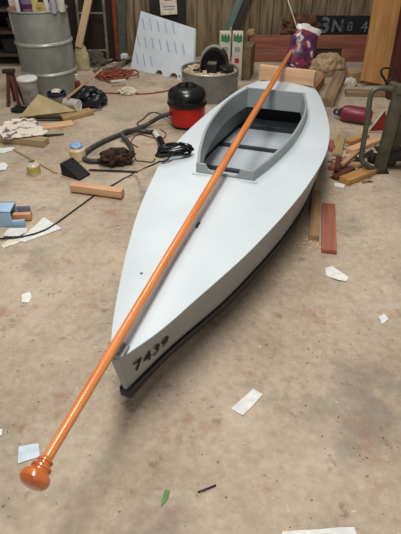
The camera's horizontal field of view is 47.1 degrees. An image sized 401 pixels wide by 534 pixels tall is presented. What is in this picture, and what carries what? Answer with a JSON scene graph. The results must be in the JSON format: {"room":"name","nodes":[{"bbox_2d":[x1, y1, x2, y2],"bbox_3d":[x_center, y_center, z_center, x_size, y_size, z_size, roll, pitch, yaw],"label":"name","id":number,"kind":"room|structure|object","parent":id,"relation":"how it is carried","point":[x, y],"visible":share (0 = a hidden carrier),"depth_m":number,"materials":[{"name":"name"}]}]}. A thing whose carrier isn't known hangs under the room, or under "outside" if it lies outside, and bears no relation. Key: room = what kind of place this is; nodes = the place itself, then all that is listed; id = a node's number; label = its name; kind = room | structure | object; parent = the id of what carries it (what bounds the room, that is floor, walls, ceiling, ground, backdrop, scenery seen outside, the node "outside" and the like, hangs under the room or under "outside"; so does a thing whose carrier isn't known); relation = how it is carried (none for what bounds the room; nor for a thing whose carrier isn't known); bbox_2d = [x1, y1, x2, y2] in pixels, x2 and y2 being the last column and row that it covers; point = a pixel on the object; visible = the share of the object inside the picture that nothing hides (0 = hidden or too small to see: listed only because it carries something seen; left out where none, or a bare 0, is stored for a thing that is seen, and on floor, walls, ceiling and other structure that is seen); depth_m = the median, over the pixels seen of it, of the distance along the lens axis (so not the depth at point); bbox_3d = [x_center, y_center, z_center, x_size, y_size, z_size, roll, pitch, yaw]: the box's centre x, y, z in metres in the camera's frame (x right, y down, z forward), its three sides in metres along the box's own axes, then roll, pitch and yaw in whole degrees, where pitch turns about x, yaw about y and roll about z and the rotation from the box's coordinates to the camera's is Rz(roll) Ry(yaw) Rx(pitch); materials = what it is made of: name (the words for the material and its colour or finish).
{"room":"shipyard hall","nodes":[
{"label":"shipyard hall","id":0,"kind":"room"},
{"bbox_2d":[0,56,400,533],"bbox_3d":[0.000,-0.046,2.756,9.000,0.120,9.400,0,38,0],"label":"floor","id":1,"kind":"structure","parent":0,"point":[283,459],"depth_m":2.03,"materials":[{"name":"concrete"}]},
{"bbox_2d":[0,162,8,169],"bbox_3d":[-1.546,-0.782,3.587,0.096,0.013,0.162,-12,40,-15],"label":"paper scrap","id":2,"kind":"object","parent":1,"relation":"on","point":[3,165],"visible":1,"depth_m":3.60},
{"bbox_2d":[0,147,14,152],"bbox_3d":[-1.630,-0.973,3.838,0.145,0.005,0.107,-8,39,-10],"label":"paper scrap","id":3,"kind":"object","parent":1,"relation":"on","point":[2,150],"visible":1,"depth_m":3.85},
{"bbox_2d":[1,236,22,247],"bbox_3d":[-1.142,-0.162,2.799,0.152,0.006,0.088,-26,45,-29],"label":"paper sheet","id":4,"kind":"object","parent":1,"relation":"on","point":[9,242],"visible":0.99,"depth_m":2.78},
{"bbox_2d":[2,68,23,106],"bbox_3d":[-1.894,-1.825,4.659,0.194,0.351,0.200,-6,38,-8],"label":"trestle","id":5,"kind":"object","parent":1,"relation":"on","point":[11,82],"visible":0.84,"depth_m":4.62,"materials":[{"name":"red wood"}]},
{"bbox_2d":[3,228,26,235],"bbox_3d":[-1.146,-0.217,2.860,0.134,0.007,0.095,0,38,0],"label":"paper card","id":6,"kind":"object","parent":1,"relation":"on","point":[10,231],"visible":1,"depth_m":2.86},
{"bbox_2d":[0,202,31,227],"bbox_3d":[-1.246,-0.337,2.934,0.285,0.118,0.146,-2,38,-2],"label":"box","id":7,"kind":"object","parent":1,"relation":"on","point":[6,208],"visible":0.88,"depth_m":2.91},
{"bbox_2d":[10,105,26,112],"bbox_3d":[-1.804,-1.573,4.570,0.174,0.052,0.138,0,38,0],"label":"cloth","id":8,"kind":"object","parent":1,"relation":"on","point":[16,109],"visible":0.86,"depth_m":4.54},
{"bbox_2d":[11,212,31,219],"bbox_3d":[-1.155,-0.327,2.968,0.122,0.045,0.035,-2,38,-3],"label":"wood offcut","id":9,"kind":"object","parent":1,"relation":"on","point":[15,215],"visible":0.77,"depth_m":2.95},
{"bbox_2d":[0,0,48,57],"bbox_3d":[-2.575,-3.446,5.467,1.410,1.900,0.480,0,38,0],"label":"shelf rack","id":10,"kind":"object","parent":1,"relation":"on","point":[4,29],"visible":0.04,"depth_m":5.82,"materials":[{"name":"brown wood"}]},
{"bbox_2d":[1,34,17,53],"bbox_3d":[-2.300,-2.848,5.871,0.350,0.170,0.290,0,38,0],"label":"storage box","id":11,"kind":"object","parent":10,"relation":"on","point":[9,46],"visible":0.5,"depth_m":5.77,"materials":[{"name":"black fabric"}]},
{"bbox_2d":[0,135,49,147],"bbox_3d":[-1.568,-1.098,3.960,0.531,0.055,0.100,9,39,11],"label":"plank","id":12,"kind":"object","parent":1,"relation":"on","point":[35,141],"visible":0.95,"depth_m":3.91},
{"bbox_2d":[0,118,47,138],"bbox_3d":[-1.591,-1.233,4.062,0.383,0.025,0.489,-18,41,-21],"label":"crumpled paper","id":13,"kind":"object","parent":12,"relation":"on","point":[24,127],"visible":1,"depth_m":4.04,"materials":[{"name":"paper"}]},
{"bbox_2d":[22,292,31,302],"bbox_3d":[-0.902,0.159,2.389,0.050,0.005,0.084,-11,39,-13],"label":"paper scrap","id":14,"kind":"object","parent":1,"relation":"on","point":[26,297],"visible":1,"depth_m":2.39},
{"bbox_2d":[16,75,38,106],"bbox_3d":[-1.684,-1.715,4.547,0.200,0.305,0.199,0,38,0],"label":"plastic tub","id":15,"kind":"object","parent":1,"relation":"on","point":[27,83],"visible":0.71,"depth_m":4.46,"materials":[{"name":"plastic"}]},
{"bbox_2d":[18,443,39,463],"bbox_3d":[-0.637,0.689,1.710,0.077,0.005,0.069,-9,39,-11],"label":"paper card","id":16,"kind":"object","parent":1,"relation":"on","point":[31,451],"visible":0.98,"depth_m":1.71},
{"bbox_2d":[26,159,40,175],"bbox_3d":[-1.267,-0.755,3.485,0.100,0.100,0.100,-5,38,-6],"label":"glass jar","id":17,"kind":"object","parent":1,"relation":"on","point":[33,168],"visible":1,"depth_m":3.46,"materials":[{"name":"glass"}]},
{"bbox_2d":[13,149,57,173],"bbox_3d":[-1.326,-0.846,3.672,0.634,0.012,0.014,30,47,32],"label":"stick","id":18,"kind":"object","parent":1,"relation":"on","point":[18,152],"visible":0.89,"depth_m":3.64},
{"bbox_2d":[18,217,61,241],"bbox_3d":[-1.035,-0.229,2.884,0.203,0.008,0.252,29,47,32],"label":"paper sheet","id":19,"kind":"object","parent":1,"relation":"on","point":[44,223],"visible":1,"depth_m":2.89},
{"bbox_2d":[7,2,76,97],"bbox_3d":[-1.635,-2.286,4.864,0.594,0.814,0.594,0,38,0],"label":"drum","id":20,"kind":"object","parent":1,"relation":"on","point":[43,40],"visible":0.77,"depth_m":4.65,"materials":[{"name":"grey metal"}]},
{"bbox_2d":[8,0,15,10],"bbox_3d":[-1.821,-2.568,4.440,0.057,0.200,0.062,-6,38,-8],"label":"carton","id":21,"kind":"object","parent":20,"relation":"on","point":[11,2],"visible":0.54,"depth_m":4.44,"materials":[{"name":"white cardboard"}]},
{"bbox_2d":[14,0,20,11],"bbox_3d":[-1.766,-2.558,4.410,0.044,0.220,0.044,0,38,0],"label":"bottle","id":22,"kind":"object","parent":20,"relation":"on","point":[17,6],"visible":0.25,"depth_m":4.42,"materials":[{"name":"white plastic"}]},
{"bbox_2d":[21,0,32,11],"bbox_3d":[-1.675,-2.522,4.438,0.077,0.130,0.062,0,38,0],"label":"carton","id":23,"kind":"object","parent":20,"relation":"on","point":[26,4],"visible":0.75,"depth_m":4.42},
{"bbox_2d":[31,0,39,10],"bbox_3d":[-1.662,-2.644,4.521,0.100,0.220,0.060,0,38,0],"label":"carton","id":24,"kind":"object","parent":20,"relation":"on","point":[33,2],"visible":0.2,"depth_m":4.53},
{"bbox_2d":[35,2,44,11],"bbox_3d":[-1.546,-2.501,4.442,0.092,0.092,0.048,-5,38,-6],"label":"tape roll","id":25,"kind":"object","parent":20,"relation":"on","point":[38,3],"visible":0.94,"depth_m":4.42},
{"bbox_2d":[43,0,49,10],"bbox_3d":[-1.486,-2.550,4.417,0.048,0.200,0.048,0,38,0],"label":"bottle","id":26,"kind":"object","parent":20,"relation":"on","point":[45,2],"visible":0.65,"depth_m":4.42,"materials":[{"name":"white plastic"}]},
{"bbox_2d":[49,0,56,13],"bbox_3d":[-1.424,-2.558,4.410,0.052,0.220,0.052,0,38,0],"label":"bottle","id":27,"kind":"object","parent":20,"relation":"on","point":[52,2],"visible":1,"depth_m":4.43,"materials":[{"name":"purple plastic"}]},
{"bbox_2d":[55,0,65,11],"bbox_3d":[-1.375,-2.617,4.478,0.084,0.230,0.084,0,38,0],"label":"spray can","id":28,"kind":"object","parent":20,"relation":"on","point":[60,5],"visible":0.86,"depth_m":4.49,"materials":[{"name":"silver metal"}]},
{"bbox_2d":[20,94,76,117],"bbox_3d":[-1.474,-1.562,4.441,0.540,0.177,0.172,-5,38,-6],"label":"triangle","id":29,"kind":"object","parent":1,"relation":"on","point":[41,105],"visible":1,"depth_m":4.42,"materials":[{"name":"wood"}]},
{"bbox_2d":[35,115,61,118],"bbox_3d":[-1.440,-1.422,4.366,0.247,0.025,0.050,0,38,0],"label":"batten","id":30,"kind":"object","parent":1,"relation":"on","point":[36,116],"visible":0.91,"depth_m":4.35,"materials":[{"name":"brown wood"}]},
{"bbox_2d":[44,133,63,136],"bbox_3d":[-1.304,-1.173,4.090,0.173,0.012,0.044,-7,39,-9],"label":"wood splinter","id":31,"kind":"object","parent":1,"relation":"on","point":[61,134],"visible":0.88,"depth_m":4.08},
{"bbox_2d":[46,89,65,103],"bbox_3d":[-1.433,-1.676,4.614,0.191,0.160,0.190,0,38,0],"label":"tin","id":32,"kind":"object","parent":1,"relation":"on","point":[57,97],"visible":0.59,"depth_m":4.53,"materials":[{"name":"blue metal"}]},
{"bbox_2d":[40,120,73,129],"bbox_3d":[-1.336,-1.315,4.267,0.300,0.018,0.120,-14,40,-17],"label":"board","id":33,"kind":"object","parent":1,"relation":"on","point":[69,123],"visible":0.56,"depth_m":4.26,"materials":[{"name":"brown wood"}]},
{"bbox_2d":[62,97,81,110],"bbox_3d":[-1.275,-1.616,4.572,0.155,0.116,0.116,16,41,19],"label":"tin","id":34,"kind":"object","parent":1,"relation":"on","point":[75,104],"visible":0.83,"depth_m":4.53,"materials":[{"name":"white metal"}]},
{"bbox_2d":[60,157,89,180],"bbox_3d":[-0.944,-0.740,3.461,0.180,0.105,0.120,21,43,25],"label":"wedge","id":35,"kind":"object","parent":1,"relation":"on","point":[70,168],"visible":1,"depth_m":3.45,"materials":[{"name":"black rubber"}]},
{"bbox_2d":[60,108,93,120],"bbox_3d":[-1.194,-1.469,4.443,0.320,0.045,0.100,-27,45,-30],"label":"board","id":36,"kind":"object","parent":1,"relation":"on","point":[86,112],"visible":0.89,"depth_m":4.41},
{"bbox_2d":[69,142,85,161],"bbox_3d":[-0.984,-0.924,3.669,0.128,0.139,0.128,-6,38,-8],"label":"paint jar","id":37,"kind":"object","parent":1,"relation":"on","point":[77,151],"visible":0.91,"depth_m":3.63,"materials":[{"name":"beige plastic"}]},
{"bbox_2d":[74,74,80,88],"bbox_3d":[-1.312,-1.948,4.914,0.064,0.220,0.064,0,38,0],"label":"bottle","id":38,"kind":"object","parent":1,"relation":"on","point":[77,83],"visible":0.67,"depth_m":4.88,"materials":[{"name":"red plastic"}]},
{"bbox_2d":[75,0,92,70],"bbox_3d":[-1.273,-3.161,5.391,0.636,1.544,0.163,-23,44,-27],"label":"timber post","id":39,"kind":"object","parent":1,"relation":"on","point":[82,61],"visible":1,"depth_m":5.51,"materials":[{"name":"wood"}]},
{"bbox_2d":[69,85,107,108],"bbox_3d":[-1.141,-1.738,4.666,0.387,0.194,0.276,0,38,0],"label":"bag","id":40,"kind":"object","parent":1,"relation":"on","point":[90,96],"visible":0.84,"depth_m":4.60,"materials":[{"name":"plastic"}]},
{"bbox_2d":[66,69,102,97],"bbox_3d":[-1.157,-1.839,4.604,0.022,0.176,0.487,26,45,29],"label":"stick","id":41,"kind":"object","parent":40,"relation":"on","point":[100,70],"visible":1,"depth_m":4.59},
{"bbox_2d":[64,0,114,58],"bbox_3d":[-1.420,-3.566,5.619,0.620,1.900,0.083,0,38,0],"label":"ladder","id":42,"kind":"object","parent":1,"relation":"on","point":[94,38],"visible":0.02,"depth_m":5.94,"materials":[{"name":"brown wood"}]},
{"bbox_2d":[75,0,109,60],"bbox_3d":[-1.345,-3.605,5.423,0.410,2.205,0.254,0,38,0],"label":"ladder","id":43,"kind":"object","parent":1,"relation":"on","point":[78,13],"visible":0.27,"depth_m":5.74,"materials":[{"name":"metal"}]},
{"bbox_2d":[0,142,193,238],"bbox_3d":[-0.741,-0.480,2.809,1.232,0.503,0.743,-28,46,-31],"label":"power cable","id":44,"kind":"object","parent":1,"relation":"on","point":[170,149],"visible":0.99,"depth_m":2.75,"materials":[{"name":"black plastic"}]},
{"bbox_2d":[69,181,124,197],"bbox_3d":[-0.727,-0.542,3.229,0.387,0.050,0.062,9,39,12],"label":"timber offcut","id":45,"kind":"object","parent":1,"relation":"on","point":[87,188],"visible":1,"depth_m":3.21,"materials":[{"name":"brown wood"}]},
{"bbox_2d":[88,49,106,67],"bbox_3d":[-1.333,-2.662,5.840,0.273,0.204,0.204,0,38,0],"label":"sack","id":46,"kind":"object","parent":1,"relation":"on","point":[96,57],"visible":0.81,"depth_m":5.79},
{"bbox_2d":[93,55,132,71],"bbox_3d":[-0.988,-2.642,5.921,0.224,0.075,0.944,23,43,27],"label":"pipe","id":47,"kind":"object","parent":1,"relation":"on","point":[116,65],"visible":0.69,"depth_m":5.68,"materials":[{"name":"metal"}]},
{"bbox_2d":[89,169,137,172],"bbox_3d":[-0.670,-0.738,3.537,0.384,0.008,0.028,3,38,4],"label":"bar","id":48,"kind":"object","parent":1,"relation":"on","point":[96,170],"visible":0.81,"depth_m":3.54,"materials":[{"name":"metal"}]},
{"bbox_2d":[111,0,118,61],"bbox_3d":[-1.065,-3.486,5.518,0.066,1.904,0.168,19,42,22],"label":"pipe","id":49,"kind":"object","parent":1,"relation":"on","point":[113,2],"visible":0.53,"depth_m":5.81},
{"bbox_2d":[94,66,138,82],"bbox_3d":[-1.024,-2.327,5.529,0.495,0.057,0.566,-20,42,-23],"label":"cable","id":50,"kind":"object","parent":1,"relation":"on","point":[115,74],"visible":0.94,"depth_m":5.45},
{"bbox_2d":[97,147,135,165],"bbox_3d":[-0.659,-0.880,3.590,0.313,0.110,0.191,-7,39,-9],"label":"rag","id":51,"kind":"object","parent":1,"relation":"on","point":[121,155],"visible":1,"depth_m":3.55,"materials":[{"name":"fabric"}]},
{"bbox_2d":[106,59,131,63],"bbox_3d":[-1.034,-2.641,5.911,0.517,0.073,0.136,-8,39,-11],"label":"pipe","id":52,"kind":"object","parent":1,"relation":"on","point":[112,60],"visible":0.64,"depth_m":5.90,"materials":[{"name":"metal"}]},
{"bbox_2d":[118,0,125,63],"bbox_3d":[-0.960,-3.321,5.629,0.088,1.509,0.339,16,41,19],"label":"board","id":53,"kind":"object","parent":1,"relation":"on","point":[121,3],"visible":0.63,"depth_m":5.78,"materials":[{"name":"red wood"}]},
{"bbox_2d":[117,87,138,95],"bbox_3d":[-0.789,-1.918,4.989,0.238,0.079,0.149,0,38,0],"label":"cloth","id":54,"kind":"object","parent":1,"relation":"on","point":[124,91],"visible":1,"depth_m":4.95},
{"bbox_2d":[104,90,168,94],"bbox_3d":[-0.753,-1.907,5.027,1.096,0.016,0.185,-10,39,-12],"label":"lead","id":55,"kind":"object","parent":1,"relation":"on","point":[165,90],"visible":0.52,"depth_m":5.00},
{"bbox_2d":[82,81,206,163],"bbox_3d":[-0.454,-1.269,3.905,0.655,0.393,1.269,17,41,20],"label":"vacuum cleaner","id":56,"kind":"object","parent":1,"relation":"on","point":[186,101],"visible":0.86,"depth_m":4.05,"materials":[{"name":"red plastic"}]},
{"bbox_2d":[169,106,204,127],"bbox_3d":[-0.122,-1.414,4.225,0.332,0.183,0.332,0,38,0],"label":"tub","id":57,"kind":"object","parent":56,"relation":"in","point":[180,116],"depth_m":4.10,"materials":[{"name":"red plastic"}]},
{"bbox_2d":[131,129,165,146],"bbox_3d":[-0.459,-1.144,4.053,0.394,0.009,0.223,-29,46,-32],"label":"thin flex","id":58,"kind":"object","parent":1,"relation":"on","point":[160,129],"visible":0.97,"depth_m":4.06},
{"bbox_2d":[130,11,195,79],"bbox_3d":[-0.398,-2.631,5.481,0.991,0.622,0.292,25,44,28],"label":"sheet","id":59,"kind":"object","parent":1,"relation":"on","point":[161,44],"visible":1,"depth_m":5.50,"materials":[{"name":"plastic"}]},
{"bbox_2d":[161,489,169,505],"bbox_3d":[-0.121,0.792,1.577,0.019,0.006,0.059,8,39,10],"label":"greens","id":60,"kind":"object","parent":1,"relation":"on","point":[166,492],"visible":1,"depth_m":1.58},
{"bbox_2d":[149,0,185,24],"bbox_3d":[-0.415,-3.323,5.795,0.470,1.304,0.105,0,38,0],"label":"board","id":61,"kind":"object","parent":1,"relation":"on","point":[154,5],"visible":0.2,"depth_m":5.84,"materials":[{"name":"wood"}]},
{"bbox_2d":[160,0,176,14],"bbox_3d":[-0.405,-3.309,5.749,0.224,0.285,0.019,0,38,0],"label":"notice","id":62,"kind":"object","parent":61,"relation":"attached to","point":[167,7],"visible":1,"depth_m":5.78,"materials":[{"name":"beige paper"}]},
{"bbox_2d":[0,104,387,502],"bbox_3d":[0.064,-0.585,3.343,5.196,0.003,4.979,0,38,0],"label":"flakes","id":63,"kind":"object","parent":1,"relation":"on","point":[309,247],"visible":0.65,"depth_m":2.74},
{"bbox_2d":[0,88,392,527],"bbox_3d":[0.055,-0.560,3.312,5.001,0.002,4.916,0,38,0],"label":"flakes","id":64,"kind":"object","parent":1,"relation":"on","point":[0,88],"visible":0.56,"depth_m":2.03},
{"bbox_2d":[178,60,241,103],"bbox_3d":[0.100,-1.968,4.884,0.668,0.289,0.614,0,38,0],"label":"tub","id":65,"kind":"object","parent":1,"relation":"on","point":[217,88],"visible":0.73,"depth_m":4.67,"materials":[{"name":"metal"}]},
{"bbox_2d":[184,64,236,74],"bbox_3d":[0.100,-1.972,4.881,0.576,0.265,0.576,0,38,0],"label":"wood shavings","id":66,"kind":"object","parent":65,"relation":"in","point":[190,68],"visible":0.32,"depth_m":4.74},
{"bbox_2d":[193,45,233,73],"bbox_3d":[0.141,-2.139,4.704,0.421,0.244,0.255,7,39,9],"label":"hood","id":67,"kind":"object","parent":66,"relation":"on","point":[214,58],"visible":0.99,"depth_m":4.66,"materials":[{"name":"black plastic"}]},
{"bbox_2d":[219,30,230,61],"bbox_3d":[0.274,-2.404,5.253,0.116,0.520,0.092,-4,38,-5],"label":"carton","id":68,"kind":"object","parent":1,"relation":"on","point":[224,36],"visible":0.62,"depth_m":5.12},
{"bbox_2d":[221,33,229,42],"bbox_3d":[0.278,-2.537,5.092,0.100,0.098,0.002,-4,38,-5],"label":"print","id":69,"kind":"object","parent":68,"relation":"attached to","point":[225,38],"depth_m":5.09},
{"bbox_2d":[218,0,242,44],"bbox_3d":[0.417,-3.161,5.748,0.674,1.137,0.058,-22,43,-26],"label":"board","id":70,"kind":"object","parent":1,"relation":"on","point":[238,3],"visible":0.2,"depth_m":5.75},
{"bbox_2d":[232,31,242,80],"bbox_3d":[0.416,-2.404,5.253,0.116,0.520,0.092,2,38,2],"label":"carton","id":71,"kind":"object","parent":1,"relation":"on","point":[237,41],"visible":0.84,"depth_m":5.16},
{"bbox_2d":[233,34,241,42],"bbox_3d":[0.414,-2.537,5.092,0.100,0.098,0.002,2,38,2],"label":"print","id":72,"kind":"object","parent":71,"relation":"attached to","point":[235,38],"depth_m":5.10},
{"bbox_2d":[231,0,249,45],"bbox_3d":[0.507,-3.180,5.771,0.678,1.139,0.061,-22,43,-26],"label":"strip","id":73,"kind":"object","parent":1,"relation":"on","point":[245,3],"visible":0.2,"depth_m":5.77,"materials":[{"name":"brown wood"}]},
{"bbox_2d":[231,389,262,414],"bbox_3d":[0.192,0.551,1.887,0.056,0.005,0.142,29,46,32],"label":"paper strip","id":74,"kind":"object","parent":1,"relation":"on","point":[251,398],"visible":1,"depth_m":1.88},
{"bbox_2d":[241,41,255,80],"bbox_3d":[0.563,-2.427,5.413,0.100,0.360,0.320,9,39,11],"label":"block","id":75,"kind":"object","parent":1,"relation":"on","point":[248,55],"visible":0.99,"depth_m":5.31,"materials":[{"name":"wood"}]},
{"bbox_2d":[250,35,366,61],"bbox_3d":[1.438,-2.842,5.987,1.600,0.319,0.095,0,38,0],"label":"board","id":76,"kind":"object","parent":1,"relation":"on","point":[268,48],"visible":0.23,"depth_m":5.96,"materials":[{"name":"brown wood"}]},
{"bbox_2d":[280,12,322,37],"bbox_3d":[1.337,-3.114,5.895,0.652,0.279,0.224,0,38,0],"label":"bundle","id":77,"kind":"object","parent":76,"relation":"on","point":[288,24],"visible":0.55,"depth_m":5.84,"materials":[{"name":"fabric"}]},
{"bbox_2d":[316,16,370,33],"bbox_3d":[1.820,-3.079,5.854,0.710,0.213,0.025,0,38,0],"label":"sign","id":78,"kind":"object","parent":76,"relation":"on","point":[331,24],"visible":0.94,"depth_m":5.84,"materials":[{"name":"wood"}]},
{"bbox_2d":[308,190,320,240],"bbox_3d":[0.751,-0.350,3.013,0.060,0.042,0.584,8,39,10],"label":"plank","id":79,"kind":"object","parent":1,"relation":"on","point":[314,224],"visible":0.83,"depth_m":2.94,"materials":[{"name":"wood"}]},
{"bbox_2d":[282,527,356,533],"bbox_3d":[0.378,0.870,1.477,0.257,0.008,0.053,-2,38,-3],"label":"paper sheet","id":80,"kind":"object","parent":1,"relation":"on","point":[338,530],"visible":1,"depth_m":1.49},
{"bbox_2d":[314,75,324,91],"bbox_3d":[1.295,-2.014,5.096,0.090,0.100,0.476,17,41,20],"label":"wedge offcut","id":81,"kind":"object","parent":1,"relation":"on","point":[319,82],"visible":0.63,"depth_m":5.07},
{"bbox_2d":[309,52,347,76],"bbox_3d":[1.542,-2.460,5.548,0.482,0.246,0.338,0,38,0],"label":"sack","id":82,"kind":"object","parent":1,"relation":"on","point":[326,64],"visible":0.77,"depth_m":5.46,"materials":[{"name":"fabric"}]},
{"bbox_2d":[321,203,336,254],"bbox_3d":[0.807,-0.253,2.899,0.085,0.030,0.549,7,39,9],"label":"plank","id":83,"kind":"object","parent":1,"relation":"on","point":[328,224],"visible":1,"depth_m":2.85,"materials":[{"name":"red wood"}]},
{"bbox_2d":[328,140,334,151],"bbox_3d":[1.105,-1.024,3.886,0.050,0.030,0.187,5,38,6],"label":"timber offcut","id":84,"kind":"object","parent":1,"relation":"on","point":[331,144],"visible":0.7,"depth_m":3.85,"materials":[{"name":"red wood"}]},
{"bbox_2d":[322,70,346,107],"bbox_3d":[1.475,-1.974,5.057,0.125,0.085,1.079,13,40,16],"label":"plank","id":85,"kind":"object","parent":1,"relation":"on","point":[329,98],"visible":0.89,"depth_m":4.89,"materials":[{"name":"wood"}]},
{"bbox_2d":[325,266,348,280],"bbox_3d":[0.744,0.043,2.536,0.091,0.008,0.145,-23,43,-26],"label":"paper scrap","id":86,"kind":"object","parent":1,"relation":"on","point":[332,272],"visible":1,"depth_m":2.54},
{"bbox_2d":[328,156,346,171],"bbox_3d":[1.090,-0.808,3.605,0.060,0.035,0.244,30,47,33],"label":"timber offcut","id":87,"kind":"object","parent":1,"relation":"on","point":[331,166],"visible":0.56,"depth_m":3.55,"materials":[{"name":"red wood"}]},
{"bbox_2d":[334,156,341,171],"bbox_3d":[1.061,-0.798,3.547,0.045,0.030,0.218,11,39,13],"label":"timber offcut","id":88,"kind":"object","parent":87,"relation":"on","point":[338,161],"visible":1,"depth_m":3.51,"materials":[{"name":"red wood"}]},
{"bbox_2d":[341,150,358,166],"bbox_3d":[1.172,-0.853,3.606,0.035,0.025,0.294,25,44,29],"label":"timber offcut","id":89,"kind":"object","parent":87,"relation":"on","point":[355,153],"visible":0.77,"depth_m":3.59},
{"bbox_2d":[332,134,345,156],"bbox_3d":[1.171,-1.028,3.890,0.070,0.030,0.415,12,40,15],"label":"timber offcut","id":90,"kind":"object","parent":1,"relation":"on","point":[340,139],"visible":0.89,"depth_m":3.85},
{"bbox_2d":[331,166,354,180],"bbox_3d":[1.084,-0.711,3.486,0.243,0.028,0.050,-30,47,-33],"label":"timber offcut","id":91,"kind":"object","parent":1,"relation":"on","point":[348,169],"visible":0.88,"depth_m":3.46,"materials":[{"name":"red wood"}]},
{"bbox_2d":[343,77,356,86],"bbox_3d":[1.702,-2.113,5.231,0.154,0.088,0.127,0,38,0],"label":"stone","id":92,"kind":"object","parent":1,"relation":"on","point":[349,82],"visible":1,"depth_m":5.20,"materials":[{"name":"white stone"}]},
{"bbox_2d":[328,148,372,182],"bbox_3d":[1.186,-0.828,3.652,0.350,0.005,0.726,8,39,10],"label":"chips","id":93,"kind":"object","parent":1,"relation":"on","point":[364,181],"visible":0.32,"depth_m":3.46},
{"bbox_2d":[333,105,372,124],"bbox_3d":[1.423,-1.432,4.310,0.357,0.152,0.151,16,41,19],"label":"fender","id":94,"kind":"object","parent":1,"relation":"on","point":[348,113],"visible":0.91,"depth_m":4.25,"materials":[{"name":"red plastic"}]},
{"bbox_2d":[345,161,362,167],"bbox_3d":[1.200,-0.800,3.599,0.130,0.030,0.050,5,38,6],"label":"timber offcut","id":95,"kind":"object","parent":1,"relation":"on","point":[353,164],"visible":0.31,"depth_m":3.58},
{"bbox_2d":[346,70,364,82],"bbox_3d":[1.823,-2.201,5.319,0.243,0.120,0.100,-12,40,-15],"label":"batten","id":96,"kind":"object","parent":1,"relation":"on","point":[356,74],"visible":0.28,"depth_m":5.27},
{"bbox_2d":[339,167,376,185],"bbox_3d":[1.176,-0.682,3.435,0.313,0.045,0.085,-23,44,-27],"label":"timber offcut","id":97,"kind":"object","parent":1,"relation":"on","point":[363,173],"visible":0.87,"depth_m":3.40,"materials":[{"name":"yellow wood"}]},
{"bbox_2d":[352,149,373,161],"bbox_3d":[1.310,-0.888,3.719,0.028,0.020,0.336,30,47,33],"label":"timber offcut","id":98,"kind":"object","parent":1,"relation":"on","point":[369,152],"visible":0.67,"depth_m":3.74,"materials":[{"name":"brown wood"}]},
{"bbox_2d":[346,136,380,153],"bbox_3d":[1.391,-1.034,3.893,0.408,0.035,0.075,-25,45,-29],"label":"timber offcut","id":99,"kind":"object","parent":1,"relation":"on","point":[373,141],"visible":0.63,"depth_m":3.87,"materials":[{"name":"brown wood"}]},
{"bbox_2d":[346,134,369,144],"bbox_3d":[1.339,-1.090,3.913,0.251,0.030,0.050,-24,44,-28],"label":"timber offcut","id":100,"kind":"object","parent":99,"relation":"on","point":[355,139],"visible":0.76,"depth_m":3.88,"materials":[{"name":"yellow wood"}]},
{"bbox_2d":[344,89,385,96],"bbox_3d":[1.815,-1.873,4.956,0.499,0.050,0.110,2,38,3],"label":"batten","id":101,"kind":"object","parent":1,"relation":"on","point":[348,92],"visible":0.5,"depth_m":4.92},
{"bbox_2d":[366,153,376,163],"bbox_3d":[1.378,-0.869,3.648,0.105,0.078,0.096,0,38,0],"label":"clamp","id":102,"kind":"object","parent":1,"relation":"on","point":[371,158],"visible":0.66,"depth_m":3.63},
{"bbox_2d":[368,109,386,132],"bbox_3d":[1.619,-1.304,4.100,0.230,0.204,0.016,-5,38,-6],"label":"warning triangle","id":103,"kind":"object","parent":1,"relation":"on","point":[378,125],"visible":0.6,"depth_m":4.11,"materials":[{"name":"red plastic"}]},
{"bbox_2d":[359,67,400,173],"bbox_3d":[1.590,-1.066,3.345,0.871,0.762,0.248,0,38,0],"label":"stand","id":104,"kind":"object","parent":1,"relation":"on","point":[388,150],"visible":0.98,"depth_m":3.33,"materials":[{"name":"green metal"}]},
{"bbox_2d":[360,0,400,84],"bbox_3d":[2.158,-3.294,5.044,0.392,2.232,1.402,9,39,11],"label":"plank","id":105,"kind":"object","parent":1,"relation":"on","point":[384,17],"visible":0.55,"depth_m":5.13,"materials":[{"name":"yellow wood"}]},
{"bbox_2d":[378,314,387,323],"bbox_3d":[0.897,0.254,2.265,0.072,0.007,0.040,-28,46,-31],"label":"paper scrap","id":106,"kind":"object","parent":1,"relation":"on","point":[383,318],"visible":1,"depth_m":2.26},
{"bbox_2d":[385,7,400,97],"bbox_3d":[2.035,-2.596,4.445,0.130,1.818,0.398,0,38,0],"label":"post","id":107,"kind":"object","parent":1,"relation":"on","point":[395,62],"visible":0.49,"depth_m":4.67,"materials":[{"name":"paint"}]},
{"bbox_2d":[116,0,372,56],"bbox_3d":[0.021,-3.861,5.511,9.043,2.500,0.081,0,38,0],"label":"wall","id":108,"kind":"structure","parent":0,"point":[208,17],"depth_m":5.93,"materials":[{"name":"wood"}]},
{"bbox_3d":[0.575,-1.005,3.848,0.400,0.046,0.090,12,39,14],"label":"block","id":109,"kind":"object","parent":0,"visible":0},
{"bbox_2d":[111,80,329,397],"bbox_3d":[0.299,-0.636,2.984,0.949,0.428,3.600,12,39,14],"label":"boat","id":110,"kind":"object","parent":109,"relation":"on","point":[266,187],"visible":0.96,"depth_m":2.31,"materials":[{"name":"grey paint"}]},
{"bbox_2d":[19,50,292,491],"bbox_3d":[0.330,-0.934,2.970,0.083,0.208,4.921,11,39,14],"label":"pole","id":111,"kind":"object","parent":110,"relation":"on","point":[35,477],"visible":0.95,"depth_m":1.58,"materials":[{"name":"orange wood"}]},
{"bbox_2d":[283,23,321,68],"bbox_3d":[0.924,-1.986,4.182,0.229,0.381,0.354,22,43,26],"label":"plastic bag","id":112,"kind":"object","parent":111,"relation":"on","point":[303,44],"visible":0.9,"depth_m":4.13,"materials":[{"name":"plastic"}]},
{"bbox_2d":[259,64,315,85],"bbox_3d":[0.739,-1.643,3.937,0.483,0.118,0.050,16,41,19],"label":"block","id":113,"kind":"object","parent":110,"relation":"on","point":[299,76],"visible":1,"depth_m":3.91,"materials":[{"name":"brown wood"}]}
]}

